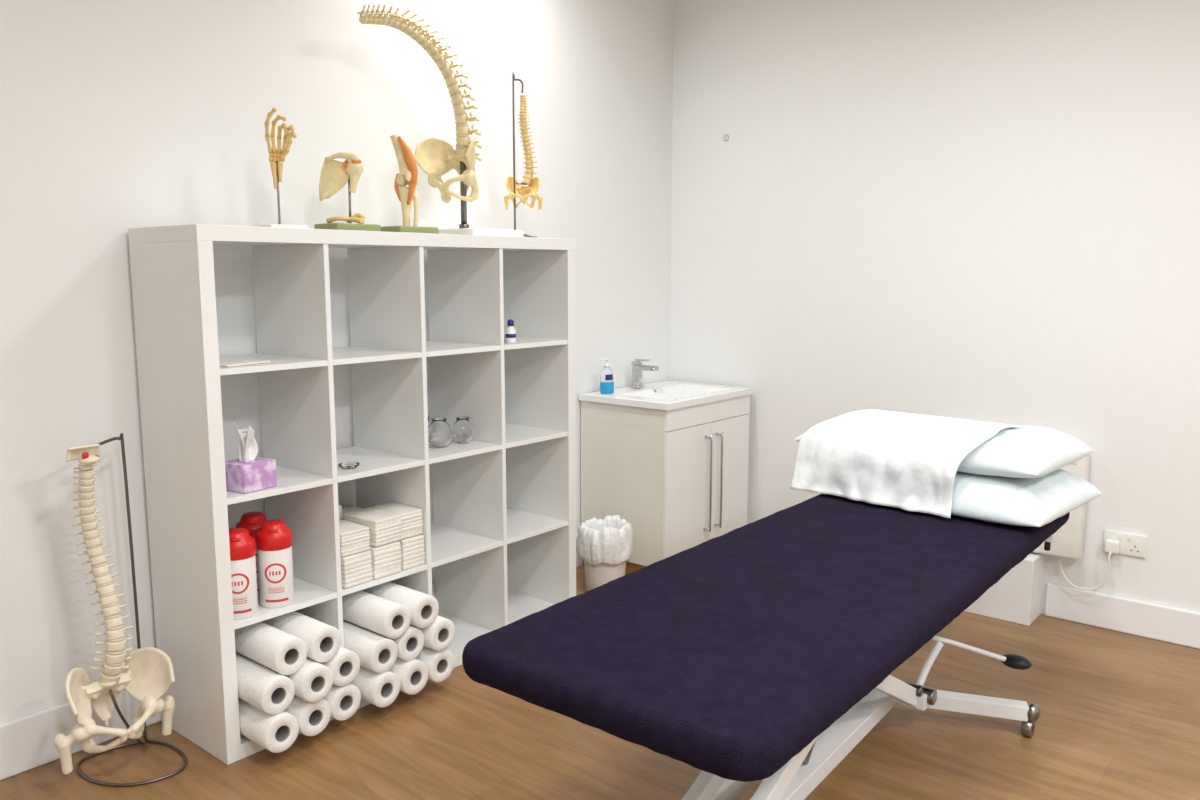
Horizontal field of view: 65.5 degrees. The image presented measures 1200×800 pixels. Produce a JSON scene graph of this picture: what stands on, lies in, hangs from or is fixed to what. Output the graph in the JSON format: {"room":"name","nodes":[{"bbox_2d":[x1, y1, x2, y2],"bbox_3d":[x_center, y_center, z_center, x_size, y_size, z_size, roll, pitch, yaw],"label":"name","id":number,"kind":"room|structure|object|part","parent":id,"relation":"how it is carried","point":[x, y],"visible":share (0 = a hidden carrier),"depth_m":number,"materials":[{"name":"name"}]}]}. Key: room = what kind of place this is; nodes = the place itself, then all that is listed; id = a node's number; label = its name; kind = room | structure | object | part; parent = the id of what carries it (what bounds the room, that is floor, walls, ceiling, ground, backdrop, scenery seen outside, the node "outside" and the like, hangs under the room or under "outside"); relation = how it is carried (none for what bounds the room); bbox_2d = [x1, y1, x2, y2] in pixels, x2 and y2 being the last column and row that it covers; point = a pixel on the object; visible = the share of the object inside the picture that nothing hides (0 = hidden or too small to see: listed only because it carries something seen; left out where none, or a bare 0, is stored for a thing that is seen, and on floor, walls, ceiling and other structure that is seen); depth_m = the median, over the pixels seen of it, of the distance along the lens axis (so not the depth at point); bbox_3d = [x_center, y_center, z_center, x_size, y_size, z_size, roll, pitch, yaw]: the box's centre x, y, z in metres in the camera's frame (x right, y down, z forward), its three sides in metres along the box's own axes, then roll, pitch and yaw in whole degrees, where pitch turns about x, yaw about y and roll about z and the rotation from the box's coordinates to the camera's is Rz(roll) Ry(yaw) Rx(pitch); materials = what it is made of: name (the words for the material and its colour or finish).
{"room":"examination room","nodes":[
{"label":"examination room","id":0,"kind":"room"},
{"bbox_2d":[0,0,673,723],"bbox_3d":[-1.437,-0.389,2.666,0.100,2.780,5.720,6,10,39],"label":"wall","id":1,"kind":"structure","parent":0,"point":[116,116],"depth_m":2.89,"materials":[{"name":"white paint"}]},
{"bbox_2d":[0,535,579,779],"bbox_3d":[-1.625,0.955,2.531,0.016,0.155,4.790,6,10,39],"label":"baseboard","id":2,"kind":"structure","parent":1,"relation":"attached to","point":[26,742],"depth_m":2.61,"materials":[{"name":"white paint"}]},
{"bbox_2d":[0,564,1199,799],"bbox_3d":[0.518,1.259,1.261,5.175,0.100,5.720,6,10,39],"label":"floor","id":3,"kind":"structure","parent":0,"point":[1119,718],"depth_m":2.67,"materials":[{"name":"brown wood"}]},
{"bbox_2d":[54,433,187,786],"bbox_3d":[-1.332,0.569,2.515,0.283,0.922,0.324,6,10,39],"label":"model","id":4,"kind":"object","parent":3,"relation":"on","point":[146,673],"visible":1,"depth_m":2.50},
{"bbox_2d":[128,224,575,764],"bbox_3d":[-0.719,0.189,3.201,0.392,1.490,1.486,6,10,39],"label":"cube shelving unit","id":5,"kind":"object","parent":3,"relation":"on","point":[500,543],"visible":0.88,"depth_m":3.01,"materials":[{"name":"white wood"}]},
{"bbox_2d":[229,528,257,619],"bbox_3d":[-1.028,0.490,2.653,0.102,0.247,0.102,-3,8,-18],"label":"wipes canister","id":6,"kind":"object","parent":5,"relation":"on","point":[242,545],"visible":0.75,"depth_m":2.62,"materials":[{"name":"white plastic"}]},
{"bbox_2d":[219,359,269,366],"bbox_3d":[-1.030,-0.105,2.640,0.110,0.005,0.150,4,9,28],"label":"stack","id":7,"kind":"object","parent":5,"relation":"on","point":[239,362],"visible":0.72,"depth_m":2.62,"materials":[{"name":"paper"}]},
{"bbox_2d":[225,423,276,492],"bbox_3d":[-1.004,0.154,2.661,0.100,0.196,0.112,5,9,31],"label":"tissue box","id":8,"kind":"object","parent":5,"relation":"on","point":[248,473],"visible":0.99,"depth_m":2.64,"materials":[{"name":"cardboard"}]},
{"bbox_2d":[235,511,266,596],"bbox_3d":[-1.048,0.465,2.832,0.102,0.247,0.102,-3,8,-18],"label":"wipes canister","id":9,"kind":"object","parent":5,"relation":"on","point":[252,521],"visible":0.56,"depth_m":2.79,"materials":[{"name":"red plastic"}]},
{"bbox_2d":[256,519,293,607],"bbox_3d":[-0.954,0.477,2.743,0.102,0.247,0.102,-3,8,-18],"label":"wipes canister","id":10,"kind":"object","parent":5,"relation":"on","point":[274,540],"visible":1,"depth_m":2.71,"materials":[{"name":"white plastic"}]},
{"bbox_2d":[251,108,307,227],"bbox_3d":[-0.944,-0.678,2.745,0.131,0.351,0.125,6,10,39],"label":"model","id":11,"kind":"object","parent":5,"relation":"on","point":[275,155],"visible":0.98,"depth_m":2.73},
{"bbox_2d":[234,582,454,752],"bbox_3d":[-0.886,0.776,2.956,0.508,0.307,0.687,6,10,39],"label":"rolls","id":12,"kind":"object","parent":5,"relation":"in","point":[295,674],"visible":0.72,"depth_m":2.76,"materials":[{"name":"paper"}]},
{"bbox_2d":[314,152,380,230],"bbox_3d":[-0.801,-0.652,2.944,0.138,0.245,0.165,6,10,39],"label":"model","id":13,"kind":"object","parent":5,"relation":"on","point":[335,174],"visible":0.98,"depth_m":2.93},
{"bbox_2d":[338,462,359,468],"bbox_3d":[-0.791,0.208,2.943,0.068,0.013,0.068,6,10,39],"label":"glass dish","id":14,"kind":"object","parent":5,"relation":"on","point":[345,465],"visible":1,"depth_m":2.95,"materials":[{"name":"clear glass"}]},
{"bbox_2d":[339,502,424,588],"bbox_3d":[-0.815,0.448,3.089,0.343,0.210,0.326,6,10,39],"label":"towel stack","id":15,"kind":"object","parent":5,"relation":"on","point":[378,541],"visible":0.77,"depth_m":2.99,"materials":[{"name":"white fabric"}]},
{"bbox_2d":[381,134,438,233],"bbox_3d":[-0.646,-0.719,3.119,0.125,0.329,0.165,6,10,39],"label":"model","id":16,"kind":"object","parent":5,"relation":"on","point":[408,172],"visible":0.98,"depth_m":3.09},
{"bbox_2d":[357,4,522,236],"bbox_3d":[-0.559,-0.938,3.221,0.612,0.733,0.245,-7,10,-40],"label":"model","id":17,"kind":"object","parent":5,"relation":"on","point":[436,157],"visible":0.99,"depth_m":3.27},
{"bbox_2d":[428,418,452,446],"bbox_3d":[-0.565,0.116,3.285,0.096,0.101,0.096,6,10,39],"label":"jar","id":18,"kind":"object","parent":5,"relation":"on","point":[440,432],"visible":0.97,"depth_m":3.25,"materials":[{"name":"clear glass"}]},
{"bbox_2d":[452,417,474,442],"bbox_3d":[-0.495,0.109,3.370,0.086,0.092,0.086,6,10,39],"label":"jar","id":19,"kind":"object","parent":5,"relation":"on","point":[463,429],"visible":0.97,"depth_m":3.34,"materials":[{"name":"clear glass"}]},
{"bbox_2d":[505,319,515,342],"bbox_3d":[-0.325,-0.251,3.401,0.039,0.086,0.039,6,10,39],"label":"bottle","id":20,"kind":"object","parent":5,"relation":"on","point":[510,335],"visible":1,"depth_m":3.39,"materials":[{"name":"white plastic"}]},
{"bbox_2d":[504,72,542,237],"bbox_3d":[-0.295,-0.921,3.533,0.156,0.614,0.151,0,8,-2],"label":"model","id":21,"kind":"object","parent":5,"relation":"on","point":[512,184],"visible":0.98,"depth_m":3.55},
{"bbox_2d":[576,515,632,590],"bbox_3d":[0.025,0.669,4.030,0.248,0.310,0.251,6,10,39],"label":"waste bin","id":22,"kind":"object","parent":3,"relation":"on","point":[605,546],"visible":0.94,"depth_m":3.95,"materials":[{"name":"beige plastic"}]},
{"bbox_2d":[579,380,752,574],"bbox_3d":[0.329,0.361,4.418,0.527,0.815,0.699,6,10,39],"label":"base cabinet","id":23,"kind":"object","parent":3,"relation":"on","point":[670,459],"visible":0.96,"depth_m":4.19,"materials":[{"name":"white wood"}]},
{"bbox_2d":[599,358,613,393],"bbox_3d":[0.030,-0.111,4.266,0.071,0.160,0.048,-3,8,-22],"label":"soap bottle","id":24,"kind":"object","parent":23,"relation":"on","point":[607,375],"visible":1,"depth_m":4.25,"materials":[{"name":"blue plastic"}]},
{"bbox_2d":[630,359,658,387],"bbox_3d":[0.212,-0.124,4.431,0.140,0.139,0.050,6,10,39],"label":"tap","id":25,"kind":"object","parent":23,"relation":"on","point":[637,367],"visible":1,"depth_m":4.44,"materials":[{"name":"silver metal"}]},
{"bbox_2d":[579,380,752,409],"bbox_3d":[0.319,-0.002,4.376,0.500,0.085,0.699,6,10,39],"label":"basin","id":26,"kind":"object","parent":23,"relation":"in","point":[663,395],"depth_m":4.28,"materials":[{"name":"ceramic"}]},
{"bbox_2d":[462,494,1069,799],"bbox_3d":[0.604,0.717,2.439,0.728,0.650,2.031,6,10,38],"label":"couch","id":27,"kind":"object","parent":3,"relation":"on","point":[768,648],"visible":0.85,"depth_m":1.98,"materials":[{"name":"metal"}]},
{"bbox_3d":[0.622,0.749,2.466,0.728,0.580,1.820,6,10,38],"label":"frame","id":28,"kind":"part","parent":27,"relation":"part of","materials":[{"name":"metal"}]},
{"bbox_2d":[951,469,1102,526],"bbox_3d":[1.110,0.247,3.012,0.789,0.128,0.536,8,11,44],"label":"pillow","id":29,"kind":"object","parent":27,"relation":"on","point":[1038,501],"visible":0.43,"depth_m":2.70,"materials":[{"name":"white fabric"}]},
{"bbox_2d":[790,409,1094,517],"bbox_3d":[1.077,0.181,3.016,0.789,0.235,0.577,8,11,44],"label":"pillow","id":30,"kind":"object","parent":29,"relation":"on","point":[903,460],"visible":1,"depth_m":2.86,"materials":[{"name":"fabric"}]},
{"bbox_2d":[964,552,1044,625],"bbox_3d":[1.460,0.712,3.900,0.690,0.262,0.174,6,10,39],"label":"boxing","id":31,"kind":"object","parent":3,"relation":"on","point":[1017,596],"visible":0.36,"depth_m":3.67,"materials":[{"name":"white paint"}]},
{"bbox_2d":[670,0,1199,613],"bbox_3d":[2.309,-0.464,3.209,4.975,2.780,0.100,6,10,39],"label":"wall","id":32,"kind":"structure","parent":0,"point":[978,210],"depth_m":3.80,"materials":[{"name":"white paint"}]},
{"bbox_2d":[723,134,728,140],"bbox_3d":[0.602,-1.252,4.458,0.034,0.034,0.003,6,10,39],"label":"cap","id":33,"kind":"object","parent":32,"relation":"attached to","point":[726,136],"visible":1,"depth_m":4.46,"materials":[{"name":"white plastic"}]},
{"bbox_2d":[1033,454,1111,589],"bbox_3d":[1.669,0.436,3.739,0.705,0.554,0.096,6,10,39],"label":"heater","id":34,"kind":"object","parent":32,"relation":"attached to","point":[1069,542],"visible":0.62,"depth_m":3.58,"materials":[{"name":"beige plastic"}]},
{"bbox_2d":[1045,583,1199,648],"bbox_3d":[2.988,0.934,2.758,3.115,0.135,0.018,6,10,39],"label":"baseboard","id":35,"kind":"structure","parent":32,"relation":"attached to","point":[1125,615],"depth_m":3.56,"materials":[{"name":"white paint"}]},
{"bbox_2d":[1102,529,1146,557],"bbox_3d":[1.979,0.547,3.528,0.146,0.086,0.046,6,10,39],"label":"wall socket","id":36,"kind":"object","parent":32,"relation":"attached to","point":[1116,542],"visible":1,"depth_m":3.53,"materials":[{"name":"white plastic"}]}
]}

